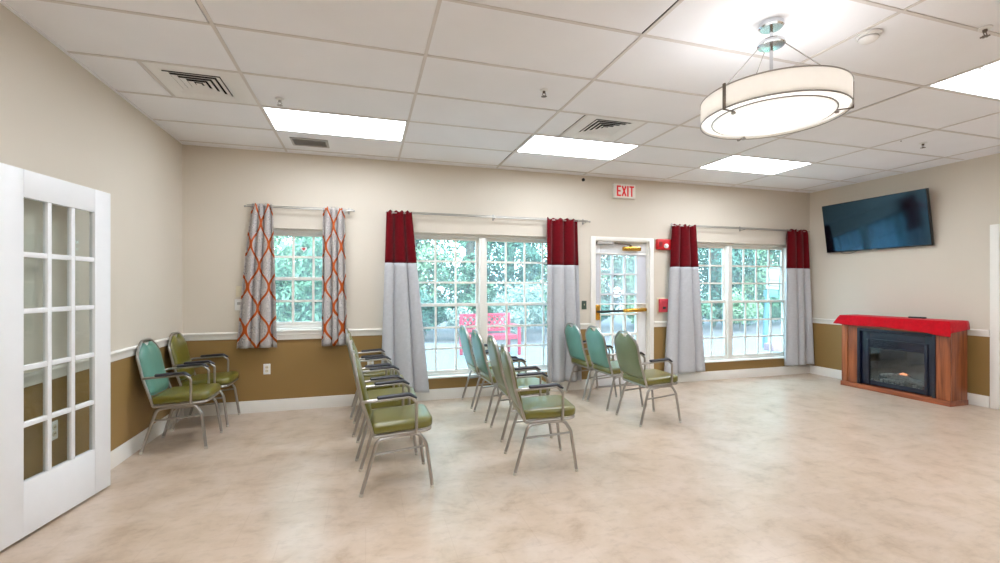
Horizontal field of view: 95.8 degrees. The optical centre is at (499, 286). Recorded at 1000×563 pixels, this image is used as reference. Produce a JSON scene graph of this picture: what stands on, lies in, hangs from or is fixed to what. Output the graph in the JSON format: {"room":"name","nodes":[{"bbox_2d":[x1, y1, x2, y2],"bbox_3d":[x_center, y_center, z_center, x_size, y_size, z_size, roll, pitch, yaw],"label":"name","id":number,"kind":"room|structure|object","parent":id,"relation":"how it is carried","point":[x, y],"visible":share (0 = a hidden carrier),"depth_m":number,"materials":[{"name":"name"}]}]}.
{"room":"care facility","nodes":[
{"label":"care facility","id":0,"kind":"room"},
{"bbox_2d":[0,3,181,479],"bbox_3d":[-2.190,-0.124,0.561,0.170,3.007,8.726,0,0,-17],"label":"wall","id":1,"kind":"structure","parent":0,"point":[58,120],"depth_m":3.11,"materials":[{"name":"beige paint"}]},
{"bbox_2d":[52,420,57,440],"bbox_3d":[-2.762,0.890,2.799,0.010,0.116,0.072,0,0,-17],"label":"power outlet","id":2,"kind":"object","parent":1,"relation":"attached to","point":[54,423],"visible":0.84,"depth_m":2.80,"materials":[{"name":"white plastic"}]},
{"bbox_2d":[0,162,110,550],"bbox_3d":[-2.636,0.360,2.697,0.036,2.000,0.812,0,0,-8],"label":"door","id":3,"kind":"structure","parent":1,"relation":"in","point":[26,505],"depth_m":2.61,"materials":[{"name":"white paint"}]},
{"bbox_2d":[24,334,183,387],"bbox_3d":[-2.098,0.532,0.589,0.022,0.080,8.726,0,0,-17],"label":"trim","id":4,"kind":"structure","parent":1,"relation":"attached to","point":[35,377],"depth_m":3.02,"materials":[{"name":"white paint"}]},
{"bbox_2d":[111,408,182,469],"bbox_3d":[-2.101,1.315,0.588,0.016,0.130,8.726,0,0,-17],"label":"baseboard","id":5,"kind":"structure","parent":1,"relation":"attached to","point":[121,453],"depth_m":3.80,"materials":[{"name":"white paint"}]},
{"bbox_2d":[182,144,809,403],"bbox_3d":[0.782,-0.124,6.086,9.018,3.007,0.170,0,0,-17],"label":"wall","id":6,"kind":"structure","parent":0,"point":[217,182],"depth_m":5.30,"materials":[{"name":"beige paint"}]},
{"bbox_2d":[184,332,237,340],"bbox_3d":[-2.992,0.532,4.863,0.702,0.080,0.022,0,0,-17],"label":"trim","id":7,"kind":"structure","parent":6,"relation":"attached to","point":[223,335],"depth_m":4.83,"materials":[{"name":"white paint"}]},
{"bbox_2d":[235,299,240,309],"bbox_3d":[-2.833,0.195,4.910,0.090,0.120,0.022,0,0,-17],"label":"wall control","id":8,"kind":"object","parent":6,"relation":"attached to","point":[237,301],"visible":0.6,"depth_m":4.90,"materials":[{"name":"white plastic"}]},
{"bbox_2d":[236,286,241,296],"bbox_3d":[-2.834,0.050,4.913,0.072,0.116,0.016,0,0,-17],"label":"light switch","id":9,"kind":"object","parent":6,"relation":"attached to","point":[238,288],"visible":0.78,"depth_m":4.91,"materials":[{"name":"beige plastic"}]},
{"bbox_2d":[263,364,270,373],"bbox_3d":[-2.577,0.909,4.993,0.072,0.116,0.010,0,0,-17],"label":"power outlet","id":10,"kind":"object","parent":6,"relation":"attached to","point":[266,367],"visible":1,"depth_m":4.99,"materials":[{"name":"white plastic"}]},
{"bbox_2d":[274,229,322,339],"bbox_3d":[-2.249,-0.033,5.156,0.880,1.245,0.185,0,0,-17],"label":"window","id":11,"kind":"structure","parent":6,"relation":"in","point":[312,329],"depth_m":5.15,"materials":[{"name":"white paint"}]},
{"bbox_2d":[244,203,354,214],"bbox_3d":[-2.219,-0.878,5.055,1.140,0.075,0.096,0,0,-17],"label":"curtain rod","id":12,"kind":"object","parent":6,"relation":"attached to","point":[286,207],"visible":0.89,"depth_m":5.03,"materials":[{"name":"silver metal"}]},
{"bbox_2d":[237,203,276,348],"bbox_3d":[-2.632,-0.124,4.907,0.395,1.567,0.096,0,0,-17],"label":"curtain","id":13,"kind":"object","parent":12,"relation":"hanging from","point":[257,328],"visible":1,"depth_m":4.89,"materials":[{"name":"fabric"}]},
{"bbox_2d":[322,206,346,345],"bbox_3d":[-1.879,-0.121,5.132,0.272,1.572,0.099,0,0,-17],"label":"curtain","id":14,"kind":"object","parent":12,"relation":"hanging from","point":[334,306],"visible":1,"depth_m":5.10,"materials":[{"name":"fabric"}]},
{"bbox_2d":[348,328,381,335],"bbox_3d":[-1.575,0.532,5.285,0.475,0.080,0.022,0,0,-17],"label":"trim","id":15,"kind":"structure","parent":6,"relation":"attached to","point":[354,332],"depth_m":5.28,"materials":[{"name":"white paint"}]},
{"bbox_2d":[183,379,590,416],"bbox_3d":[-1.053,1.315,5.443,4.763,0.130,0.016,0,0,-17],"label":"baseboard","id":16,"kind":"structure","parent":6,"relation":"attached to","point":[272,405],"depth_m":5.14,"materials":[{"name":"white paint"}]},
{"bbox_2d":[414,233,546,378],"bbox_3d":[-0.226,0.229,5.758,2.360,1.778,0.185,0,0,-17],"label":"window","id":17,"kind":"structure","parent":6,"relation":"in","point":[481,304],"depth_m":5.75,"materials":[{"name":"white paint"}]},
{"bbox_2d":[386,211,590,224],"bbox_3d":[-0.074,-0.878,5.693,2.655,0.075,0.096,0,0,-17],"label":"curtain rod","id":18,"kind":"object","parent":6,"relation":"attached to","point":[493,217],"visible":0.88,"depth_m":5.65,"materials":[{"name":"silver metal"}]},
{"bbox_2d":[381,210,428,392],"bbox_3d":[-1.125,0.181,5.354,0.566,2.167,0.100,0,0,-17],"label":"curtain","id":19,"kind":"object","parent":18,"relation":"hanging from","point":[403,342],"visible":0.88,"depth_m":5.32,"materials":[{"name":"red fabric"}]},
{"bbox_2d":[547,217,581,382],"bbox_3d":[0.836,0.171,5.936,0.503,2.147,0.094,0,0,-17],"label":"curtain","id":20,"kind":"object","parent":18,"relation":"hanging from","point":[563,300],"visible":0.92,"depth_m":5.90,"materials":[{"name":"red fabric"}]},
{"bbox_2d":[582,301,586,308],"bbox_3d":[1.137,0.245,6.095,0.072,0.116,0.016,0,0,-17],"label":"light switch","id":21,"kind":"object","parent":6,"relation":"attached to","point":[584,303],"visible":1,"depth_m":6.10,"materials":[{"name":"beige plastic"}]},
{"bbox_2d":[580,323,590,328],"bbox_3d":[1.082,0.532,6.075,0.310,0.080,0.022,0,0,-17],"label":"trim","id":22,"kind":"structure","parent":6,"relation":"attached to","point":[582,325],"depth_m":6.09,"materials":[{"name":"white paint"}]},
{"bbox_2d":[590,236,653,388],"bbox_3d":[1.682,0.347,6.331,0.989,2.065,0.215,0,0,-17],"label":"door","id":23,"kind":"structure","parent":6,"relation":"in","point":[643,333],"depth_m":6.33,"materials":[{"name":"white paint"}]},
{"bbox_2d":[596,253,646,304],"bbox_3d":[1.694,-0.110,6.300,0.810,0.718,0.018,0,0,-17],"label":"sheer curtain","id":24,"kind":"object","parent":23,"relation":"attached to","point":[596,253],"visible":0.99,"depth_m":6.31,"materials":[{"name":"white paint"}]},
{"bbox_2d":[613,184,634,198],"bbox_3d":[1.715,-1.318,6.245,0.330,0.194,0.058,0,0,-17],"label":"exit sign","id":25,"kind":"object","parent":6,"relation":"attached to","point":[620,191],"visible":1,"depth_m":6.21,"materials":[{"name":"red"}]},
{"bbox_2d":[654,321,666,326],"bbox_3d":[2.324,0.532,6.445,0.290,0.080,0.022,0,0,-17],"label":"trim","id":26,"kind":"structure","parent":6,"relation":"attached to","point":[656,323],"depth_m":6.43,"materials":[{"name":"white paint"}]},
{"bbox_2d":[657,297,667,312],"bbox_3d":[2.324,0.263,6.425,0.188,0.224,0.060,0,0,-17],"label":"fire alarm","id":27,"kind":"object","parent":6,"relation":"attached to","point":[662,302],"visible":1,"depth_m":6.41,"materials":[{"name":"red plastic"}]},
{"bbox_2d":[656,239,670,249],"bbox_3d":[2.336,-0.603,6.419,0.236,0.150,0.078,0,0,-17],"label":"fire alarm strobe","id":28,"kind":"object","parent":6,"relation":"attached to","point":[661,244],"visible":1,"depth_m":6.40,"materials":[{"name":"red plastic"}]},
{"bbox_2d":[670,223,809,231],"bbox_3d":[3.647,-0.878,6.800,2.570,0.075,0.096,0,0,-17],"label":"curtain rod","id":29,"kind":"object","parent":6,"relation":"attached to","point":[671,224],"visible":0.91,"depth_m":6.76,"materials":[{"name":"silver metal"}]},
{"bbox_2d":[664,224,704,373],"bbox_3d":[2.643,0.176,6.478,0.668,2.147,0.096,0,0,-17],"label":"curtain","id":30,"kind":"object","parent":29,"relation":"hanging from","point":[684,345],"visible":1,"depth_m":6.45,"materials":[{"name":"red fabric"}]},
{"bbox_2d":[784,229,814,365],"bbox_3d":[4.686,0.161,7.081,0.553,2.127,0.098,0,0,-17],"label":"curtain","id":31,"kind":"object","parent":29,"relation":"hanging from","point":[798,336],"visible":1,"depth_m":7.05,"materials":[{"name":"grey fabric"}]},
{"bbox_2d":[697,242,785,362],"bbox_3d":[3.517,0.229,6.871,2.220,1.778,0.185,0,0,-17],"label":"window","id":32,"kind":"structure","parent":6,"relation":"in","point":[728,356],"depth_m":6.94,"materials":[{"name":"white paint"}]},
{"bbox_2d":[676,365,809,382],"bbox_3d":[3.568,1.315,6.818,2.888,0.130,0.016,0,0,-17],"label":"baseboard","id":33,"kind":"structure","parent":6,"relation":"attached to","point":[802,369],"depth_m":6.85,"materials":[{"name":"white paint"}]},
{"bbox_2d":[0,373,999,562],"bbox_3d":[2.050,1.440,1.823,9.018,0.120,9.066,0,0,-17],"label":"floor","id":34,"kind":"structure","parent":0,"point":[808,467],"depth_m":3.11,"materials":[{"name":"plastic"}]},
{"bbox_2d":[136,338,222,454],"bbox_3d":[-2.820,0.914,3.991,0.545,0.931,0.498,0,0,-17],"label":"armchair","id":35,"kind":"object","parent":34,"relation":"on","point":[154,377],"visible":1,"depth_m":3.85,"materials":[{"name":"green leather"}]},
{"bbox_2d":[168,331,240,430],"bbox_3d":[-2.999,0.914,4.593,0.545,0.931,0.498,0,0,-17],"label":"armchair","id":36,"kind":"object","parent":34,"relation":"on","point":[178,350],"visible":0.77,"depth_m":4.46,"materials":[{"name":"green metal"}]},
{"bbox_2d":[345,328,397,419],"bbox_3d":[-1.415,0.914,4.978,0.545,0.931,0.498,0,0,-17],"label":"armchair","id":37,"kind":"object","parent":34,"relation":"on","point":[387,372],"visible":0.27,"depth_m":4.80,"materials":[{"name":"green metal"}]},
{"bbox_2d":[347,333,404,436],"bbox_3d":[-1.207,0.914,4.419,0.545,0.931,0.498,0,0,-17],"label":"armchair","id":38,"kind":"object","parent":34,"relation":"on","point":[359,410],"visible":0.19,"depth_m":4.24,"materials":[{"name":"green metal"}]},
{"bbox_2d":[349,340,417,460],"bbox_3d":[-0.997,0.914,3.851,0.545,0.931,0.498,0,0,-17],"label":"armchair","id":39,"kind":"object","parent":34,"relation":"on","point":[372,394],"visible":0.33,"depth_m":3.70,"materials":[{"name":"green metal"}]},
{"bbox_2d":[351,350,433,497],"bbox_3d":[-0.777,0.914,3.237,0.545,0.931,0.498,0,0,-18],"label":"armchair","id":40,"kind":"object","parent":34,"relation":"on","point":[387,423],"visible":1,"depth_m":3.07,"materials":[{"name":"green leather"}]},
{"bbox_2d":[459,325,510,408],"bbox_3d":[-0.192,0.914,5.394,0.545,0.931,0.498,0,0,-19],"label":"armchair","id":41,"kind":"object","parent":34,"relation":"on","point":[465,339],"visible":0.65,"depth_m":5.24,"materials":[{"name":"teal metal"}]},
{"bbox_2d":[471,329,524,422],"bbox_3d":[-0.015,0.914,4.857,0.545,0.931,0.498,0,0,-19],"label":"armchair","id":42,"kind":"object","parent":34,"relation":"on","point":[486,373],"visible":0.65,"depth_m":4.69,"materials":[{"name":"green fabric"}]},
{"bbox_2d":[487,334,552,441],"bbox_3d":[0.168,0.914,4.277,0.545,0.931,0.498,0,0,-14],"label":"armchair","id":43,"kind":"object","parent":34,"relation":"on","point":[493,349],"visible":0.79,"depth_m":4.12,"materials":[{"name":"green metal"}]},
{"bbox_2d":[500,344,577,475],"bbox_3d":[0.286,0.914,3.557,0.545,0.931,0.498,0,0,-9],"label":"armchair","id":44,"kind":"object","parent":34,"relation":"on","point":[536,410],"visible":1,"depth_m":3.38,"materials":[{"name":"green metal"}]},
{"bbox_2d":[564,322,616,399],"bbox_3d":[1.142,0.914,5.780,0.545,0.931,0.498,0,0,-20],"label":"armchair","id":45,"kind":"object","parent":34,"relation":"on","point":[574,341],"visible":0.75,"depth_m":5.66,"materials":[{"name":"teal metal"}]},
{"bbox_2d":[585,325,643,410],"bbox_3d":[1.325,0.914,5.307,0.545,0.931,0.498,0,0,-19],"label":"armchair","id":46,"kind":"object","parent":34,"relation":"on","point":[597,347],"visible":0.73,"depth_m":5.19,"materials":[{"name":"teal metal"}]},
{"bbox_2d":[614,330,681,426],"bbox_3d":[1.522,0.914,4.722,0.545,0.931,0.498,0,0,-18],"label":"armchair","id":47,"kind":"object","parent":34,"relation":"on","point":[628,354],"visible":1,"depth_m":4.58,"materials":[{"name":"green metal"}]},
{"bbox_2d":[841,324,967,406],"bbox_3d":[5.136,0.891,5.827,0.330,0.978,1.250,0,0,-17],"label":"electric fireplace","id":48,"kind":"object","parent":34,"relation":"on","point":[920,366],"visible":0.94,"depth_m":5.71,"materials":[{"name":"brown wood"}]},
{"bbox_2d":[833,314,969,336],"bbox_3d":[5.114,0.485,5.859,0.343,0.181,1.358,0,0,-17],"label":"cloth","id":49,"kind":"object","parent":48,"relation":"on","point":[939,327],"visible":0.99,"depth_m":5.56,"materials":[{"name":"red fabric"}]},
{"bbox_2d":[908,316,926,318],"bbox_3d":[5.224,0.382,5.655,0.044,0.022,0.170,0,0,-28],"label":"remote control","id":50,"kind":"object","parent":49,"relation":"on","point":[908,316],"visible":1,"depth_m":5.64,"materials":[{"name":"black plastic"}]},
{"bbox_2d":[0,0,999,192],"bbox_3d":[2.050,-1.605,1.823,9.018,0.204,9.066,0,0,-17],"label":"ceiling","id":51,"kind":"structure","parent":0,"point":[466,78],"depth_m":3.10,"materials":[{"name":"tile"}]},
{"bbox_2d":[142,62,257,104],"bbox_3d":[-2.207,-1.560,3.386,0.586,0.118,0.586,0,0,-17],"label":"ceiling vent","id":52,"kind":"object","parent":51,"relation":"in","point":[184,82],"visible":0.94,"depth_m":3.41,"materials":[{"name":"white metal"}]},
{"bbox_2d":[275,98,283,106],"bbox_3d":[-1.768,-1.482,3.627,0.064,0.052,0.064,0,0,-17],"label":"sprinkler head","id":53,"kind":"object","parent":51,"relation":"attached to","point":[279,100],"visible":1,"depth_m":3.62},
{"bbox_2d":[289,137,328,147],"bbox_3d":[-1.982,-1.505,4.716,0.360,0.011,0.250,0,0,-17],"label":"ceiling vent","id":54,"kind":"object","parent":51,"relation":"in","point":[295,141],"visible":1,"depth_m":4.70,"materials":[{"name":"grey metal"}]},
{"bbox_2d":[262,107,406,141],"bbox_3d":[-1.504,-1.534,4.231,1.196,0.057,0.587,0,0,-17],"label":"ceiling light","id":55,"kind":"object","parent":51,"relation":"attached to","point":[280,119],"visible":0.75,"depth_m":4.21,"materials":[{"name":"white plastic"}]},
{"bbox_2d":[265,108,404,130],"bbox_3d":[-1.463,-1.518,4.093,1.172,0.006,0.273,0,0,-17],"label":"diffuser","id":56,"kind":"object","parent":55,"relation":"attached to","point":[272,113],"depth_m":4.09,"materials":[{"name":"white plastic"}]},
{"bbox_2d":[272,120,402,139],"bbox_3d":[-1.546,-1.518,4.370,1.172,0.006,0.273,0,0,-17],"label":"diffuser","id":57,"kind":"object","parent":55,"relation":"attached to","point":[280,125],"depth_m":4.35,"materials":[{"name":"white plastic"}]},
{"bbox_2d":[540,88,547,97],"bbox_3d":[0.337,-1.482,3.458,0.064,0.052,0.064,0,0,-17],"label":"sprinkler head","id":58,"kind":"object","parent":51,"relation":"attached to","point":[543,90],"visible":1,"depth_m":3.45},
{"bbox_2d":[516,132,638,159],"bbox_3d":[0.833,-1.534,4.927,1.196,0.057,0.587,0,0,-17],"label":"ceiling light","id":59,"kind":"object","parent":51,"relation":"attached to","point":[538,144],"visible":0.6,"depth_m":4.91,"materials":[{"name":"glowing white acrylic diffuser"},{"name":"white metal"}]},
{"bbox_2d":[518,144,621,158],"bbox_3d":[0.792,-1.518,5.066,1.172,0.006,0.273,0,0,-17],"label":"diffuser","id":60,"kind":"object","parent":59,"relation":"attached to","point":[546,149],"depth_m":5.05,"materials":[{"name":"white plastic"}]},
{"bbox_2d":[527,135,634,151],"bbox_3d":[0.874,-1.518,4.788,1.172,0.006,0.273,0,0,-17],"label":"diffuser","id":61,"kind":"object","parent":59,"relation":"attached to","point":[536,139],"depth_m":4.81,"materials":[{"name":"white plastic"}]},
{"bbox_2d":[561,115,645,141],"bbox_3d":[0.975,-1.560,4.333,0.586,0.118,0.586,0,0,-17],"label":"ceiling vent","id":62,"kind":"object","parent":51,"relation":"in","point":[590,127],"visible":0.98,"depth_m":4.37,"materials":[{"name":"white metal"}]},
{"bbox_2d":[700,155,813,174],"bbox_3d":[3.170,-1.534,5.622,1.196,0.057,0.587,0,0,-17],"label":"ceiling light","id":63,"kind":"object","parent":51,"relation":"attached to","point":[734,163],"visible":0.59,"depth_m":5.64,"materials":[{"name":"white plastic"}]},
{"bbox_2d":[701,162,787,173],"bbox_3d":[3.129,-1.518,5.761,1.172,0.006,0.273,0,0,-17],"label":"diffuser","id":64,"kind":"object","parent":63,"relation":"attached to","point":[725,166],"depth_m":5.75,"materials":[{"name":"white plastic"}]},
{"bbox_2d":[719,156,809,167],"bbox_3d":[3.211,-1.518,5.484,1.172,0.006,0.273,0,0,-17],"label":"diffuser","id":65,"kind":"object","parent":63,"relation":"attached to","point":[741,160],"depth_m":5.50,"materials":[{"name":"white plastic"}]},
{"bbox_2d":[700,17,853,140],"bbox_3d":[1.552,-1.224,2.585,0.747,0.566,0.747,0,0,-39],"label":"pendant lamp","id":66,"kind":"object","parent":51,"relation":"hanging from","point":[772,102],"visible":1,"depth_m":2.43,"materials":[{"name":"white fabric"}]},
{"bbox_2d":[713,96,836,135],"bbox_3d":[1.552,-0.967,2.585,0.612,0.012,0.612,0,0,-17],"label":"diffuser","id":67,"kind":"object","parent":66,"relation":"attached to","point":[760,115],"depth_m":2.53,"materials":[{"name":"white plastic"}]},
{"bbox_2d":[702,91,851,136],"bbox_3d":[1.552,-0.980,2.585,0.729,0.006,0.729,0,0,-17],"label":"diffuser","id":68,"kind":"object","parent":66,"relation":"attached to","point":[758,113],"depth_m":2.50,"materials":[{"name":"white"}]},
{"bbox_2d":[855,29,881,44],"bbox_3d":[2.201,-1.485,2.700,0.124,0.045,0.124,0,0,-17],"label":"smoke detector","id":69,"kind":"object","parent":51,"relation":"attached to","point":[869,36],"visible":1,"depth_m":2.67,"materials":[{"name":"white plastic"}]},
{"bbox_2d":[927,61,999,99],"bbox_3d":[3.865,-1.534,3.285,1.196,0.057,0.587,0,0,-17],"label":"ceiling light","id":70,"kind":"object","parent":51,"relation":"attached to","point":[984,81],"visible":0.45,"depth_m":3.37,"materials":[{"name":"white plastic"}]},
{"bbox_2d":[933,69,999,97],"bbox_3d":[3.824,-1.518,3.424,1.172,0.006,0.273,0,0,-17],"label":"diffuser","id":71,"kind":"object","parent":70,"relation":"attached to","point":[977,82],"depth_m":3.36,"materials":[{"name":"white plastic"}]},
{"bbox_2d":[983,61,999,70],"bbox_3d":[3.907,-1.518,3.147,1.172,0.006,0.273,0,0,-17],"label":"diffuser","id":72,"kind":"object","parent":70,"relation":"attached to","point":[995,66],"depth_m":3.12,"materials":[{"name":"white plastic"}]},
{"bbox_2d":[977,25,992,38],"bbox_3d":[2.823,-1.482,2.629,0.064,0.052,0.064,0,0,-17],"label":"sprinkler head","id":73,"kind":"object","parent":51,"relation":"attached to","point":[984,29],"visible":1,"depth_m":2.62},
{"bbox_2d":[810,153,999,395],"bbox_3d":[6.291,-0.124,3.085,0.170,3.007,8.726,0,0,-17],"label":"wall","id":74,"kind":"structure","parent":0,"point":[949,279],"depth_m":5.72,"materials":[{"name":"beige paint"}]},
{"bbox_2d":[822,188,934,253],"bbox_3d":[5.168,-0.857,6.259,0.169,0.746,1.344,0,0,-17],"label":"television","id":75,"kind":"object","parent":74,"relation":"attached to","point":[903,219],"visible":1,"depth_m":6.13,"materials":[{"name":"black plastic"}]},
{"bbox_2d":[809,365,989,407],"bbox_3d":[5.268,1.315,6.195,0.016,0.130,2.180,0,0,-17],"label":"baseboard","id":76,"kind":"structure","parent":74,"relation":"attached to","point":[973,399],"depth_m":6.75,"materials":[{"name":"white paint"}]},
{"bbox_2d":[812,318,989,336],"bbox_3d":[5.265,0.532,6.194,0.022,0.080,2.180,0,0,-17],"label":"trim","id":77,"kind":"structure","parent":74,"relation":"attached to","point":[973,332],"depth_m":5.31,"materials":[{"name":"white paint"}]},
{"bbox_2d":[990,224,999,409],"bbox_3d":[5.820,0.337,4.633,0.190,2.085,1.112,0,0,-17],"label":"door","id":78,"kind":"structure","parent":74,"relation":"in","point":[994,229],"depth_m":5.09,"materials":[{"name":"white paint"}]},
{"label":"outside","id":79,"kind":"structure","parent":0,"visible":0},
{"bbox_2d":[290,297,780,346],"bbox_3d":[-2.179,1.545,33.623,75.000,0.050,54.304,0,0,-17],"label":"ground","id":80,"kind":"structure","parent":79,"point":[445,335],"depth_m":15.39,"materials":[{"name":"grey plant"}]},
{"bbox_2d":[274,236,307,321],"bbox_3d":[-6.722,-2.199,12.397,3.592,7.442,3.285,0,0,30],"label":"evergreen tree","id":81,"kind":"object","parent":80,"relation":"on","point":[280,239],"visible":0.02,"depth_m":12.14,"materials":[{"name":"green plant"}]},
{"bbox_2d":[283,240,321,319],"bbox_3d":[-5.665,-2.173,14.319,3.242,7.389,3.324,0,0,3],"label":"evergreen tree","id":82,"kind":"object","parent":80,"relation":"on","point":[321,240],"visible":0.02,"depth_m":13.33,"materials":[{"name":"green plant"}]},
{"bbox_2d":[415,240,453,325],"bbox_3d":[-2.803,-1.962,14.998,3.076,6.967,3.362,0,0,-8],"label":"evergreen tree","id":83,"kind":"object","parent":80,"relation":"on","point":[423,250],"visible":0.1,"depth_m":14.22,"materials":[{"name":"green plant"}]},
{"bbox_2d":[420,289,449,340],"bbox_3d":[-2.018,0.787,12.444,1.313,1.472,1.359,0,0,-17],"label":"shrub","id":84,"kind":"object","parent":80,"relation":"on","point":[428,313],"visible":0.47,"depth_m":12.26,"materials":[{"name":"green plant"}]},
{"bbox_2d":[443,306,473,340],"bbox_3d":[-1.164,1.014,12.666,0.829,1.022,0.813,0,0,27],"label":"shrub","id":85,"kind":"object","parent":80,"relation":"on","point":[451,322],"visible":0.59,"depth_m":12.52,"materials":[{"name":"green plant"}]},
{"bbox_2d":[432,240,515,333],"bbox_3d":[-0.887,-2.418,14.697,2.969,7.879,3.576,0,0,26],"label":"evergreen tree","id":86,"kind":"object","parent":80,"relation":"on","point":[468,294],"visible":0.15,"depth_m":14.19,"materials":[{"name":"green plant"}]},
{"bbox_2d":[474,242,546,329],"bbox_3d":[0.460,-2.345,15.638,3.393,7.732,3.478,0,0,-42],"label":"evergreen tree","id":87,"kind":"object","parent":80,"relation":"on","point":[511,271],"visible":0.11,"depth_m":14.72,"materials":[{"name":"green plant"}]},
{"bbox_2d":[491,278,546,340],"bbox_3d":[0.610,0.619,12.634,1.732,1.808,1.721,0,0,-17],"label":"shrub","id":88,"kind":"object","parent":80,"relation":"on","point":[517,314],"visible":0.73,"depth_m":12.43,"materials":[{"name":"green plant"}]},
{"bbox_2d":[515,243,606,326],"bbox_3d":[2.060,-2.039,15.789,3.437,7.121,3.144,0,0,38],"label":"evergreen tree","id":89,"kind":"object","parent":80,"relation":"on","point":[545,245],"visible":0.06,"depth_m":15.50,"materials":[{"name":"green plant"}]},
{"bbox_2d":[601,299,609,320],"bbox_3d":[2.626,0.796,13.685,1.568,1.455,1.146,0,0,-17],"label":"shrub","id":90,"kind":"object","parent":80,"relation":"on","point":[602,302],"visible":0.02,"depth_m":13.71,"materials":[{"name":"green plant"}]},
{"bbox_2d":[601,255,633,321],"bbox_3d":[3.491,-2.536,16.686,3.683,8.116,3.058,0,0,30],"label":"evergreen tree","id":91,"kind":"object","parent":80,"relation":"on","point":[606,259],"visible":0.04,"depth_m":16.04,"materials":[{"name":"green plant"}]},
{"bbox_2d":[614,256,633,323],"bbox_3d":[5.329,-1.690,15.884,3.100,6.424,2.836,0,0,40],"label":"evergreen tree","id":92,"kind":"object","parent":80,"relation":"on","point":[629,298],"visible":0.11,"depth_m":15.75,"materials":[{"name":"green plant"}]},
{"bbox_2d":[701,298,717,317],"bbox_3d":[6.304,0.912,15.128,1.617,1.224,1.292,0,0,1],"label":"shrub","id":93,"kind":"object","parent":80,"relation":"on","point":[705,310],"visible":0.14,"depth_m":14.79,"materials":[{"name":"green plant"}]},
{"bbox_2d":[698,248,763,326],"bbox_3d":[8.195,-2.554,17.370,3.666,8.151,3.577,0,0,18],"label":"evergreen tree","id":94,"kind":"object","parent":80,"relation":"on","point":[716,254],"visible":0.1,"depth_m":16.54,"materials":[{"name":"green plant"}]},
{"bbox_2d":[699,249,766,324],"bbox_3d":[9.461,-1.694,18.310,3.103,6.430,2.838,0,0,-41],"label":"evergreen tree","id":95,"kind":"object","parent":80,"relation":"on","point":[747,287],"visible":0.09,"depth_m":17.59,"materials":[{"name":"green plant"}]},
{"bbox_2d":[721,287,763,330],"bbox_3d":[8.278,0.755,15.571,1.197,1.538,1.507,0,0,-17],"label":"shrub","id":96,"kind":"object","parent":80,"relation":"on","point":[738,308],"visible":0.6,"depth_m":15.32,"materials":[{"name":"green plant"}]},
{"bbox_2d":[744,250,780,324],"bbox_3d":[10.829,-2.165,18.038,2.778,7.374,3.347,0,0,42],"label":"evergreen tree","id":97,"kind":"object","parent":80,"relation":"on","point":[776,307],"visible":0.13,"depth_m":17.57,"materials":[{"name":"green plant"}]},
{"bbox_2d":[746,250,780,321],"bbox_3d":[12.107,-2.067,19.377,3.168,7.177,3.464,0,0,-8],"label":"evergreen tree","id":98,"kind":"object","parent":80,"relation":"on","point":[774,256],"visible":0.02,"depth_m":18.96,"materials":[{"name":"green plant"}]},
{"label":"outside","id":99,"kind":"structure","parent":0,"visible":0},
{"bbox_2d":[425,334,780,369],"bbox_3d":[7.990,1.525,11.718,38.000,0.050,6.494,0,0,-17],"label":"patio","id":100,"kind":"structure","parent":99,"point":[445,358],"depth_m":10.49,"materials":[{"name":"concrete"}]},
{"bbox_2d":[274,237,321,321],"bbox_3d":[-3.604,0.072,7.992,1.614,2.898,1.539,0,0,4],"label":"shrub","id":101,"kind":"object","parent":100,"relation":"on","point":[302,290],"visible":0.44,"depth_m":7.66,"materials":[{"name":"green plant"}]},
{"bbox_2d":[459,313,520,354],"bbox_3d":[-0.222,1.050,9.945,1.300,0.900,0.570,0,0,-25],"label":"garden bench","id":102,"kind":"object","parent":100,"relation":"on","point":[498,336],"visible":0.48,"depth_m":10.01,"materials":[{"name":"red paint"}]},
{"bbox_2d":[762,267,779,347],"bbox_3d":[6.703,0.491,11.197,0.505,2.021,0.160,0,0,-17],"label":"sign","id":103,"kind":"object","parent":100,"relation":"on","point":[774,272],"visible":0.63,"depth_m":11.14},
{"bbox_2d":[764,342,780,351],"bbox_3d":[6.580,1.415,10.670,0.600,0.170,0.280,0,0,-17],"label":"block","id":104,"kind":"object","parent":100,"relation":"on","point":[776,346],"visible":0.51,"depth_m":10.50,"materials":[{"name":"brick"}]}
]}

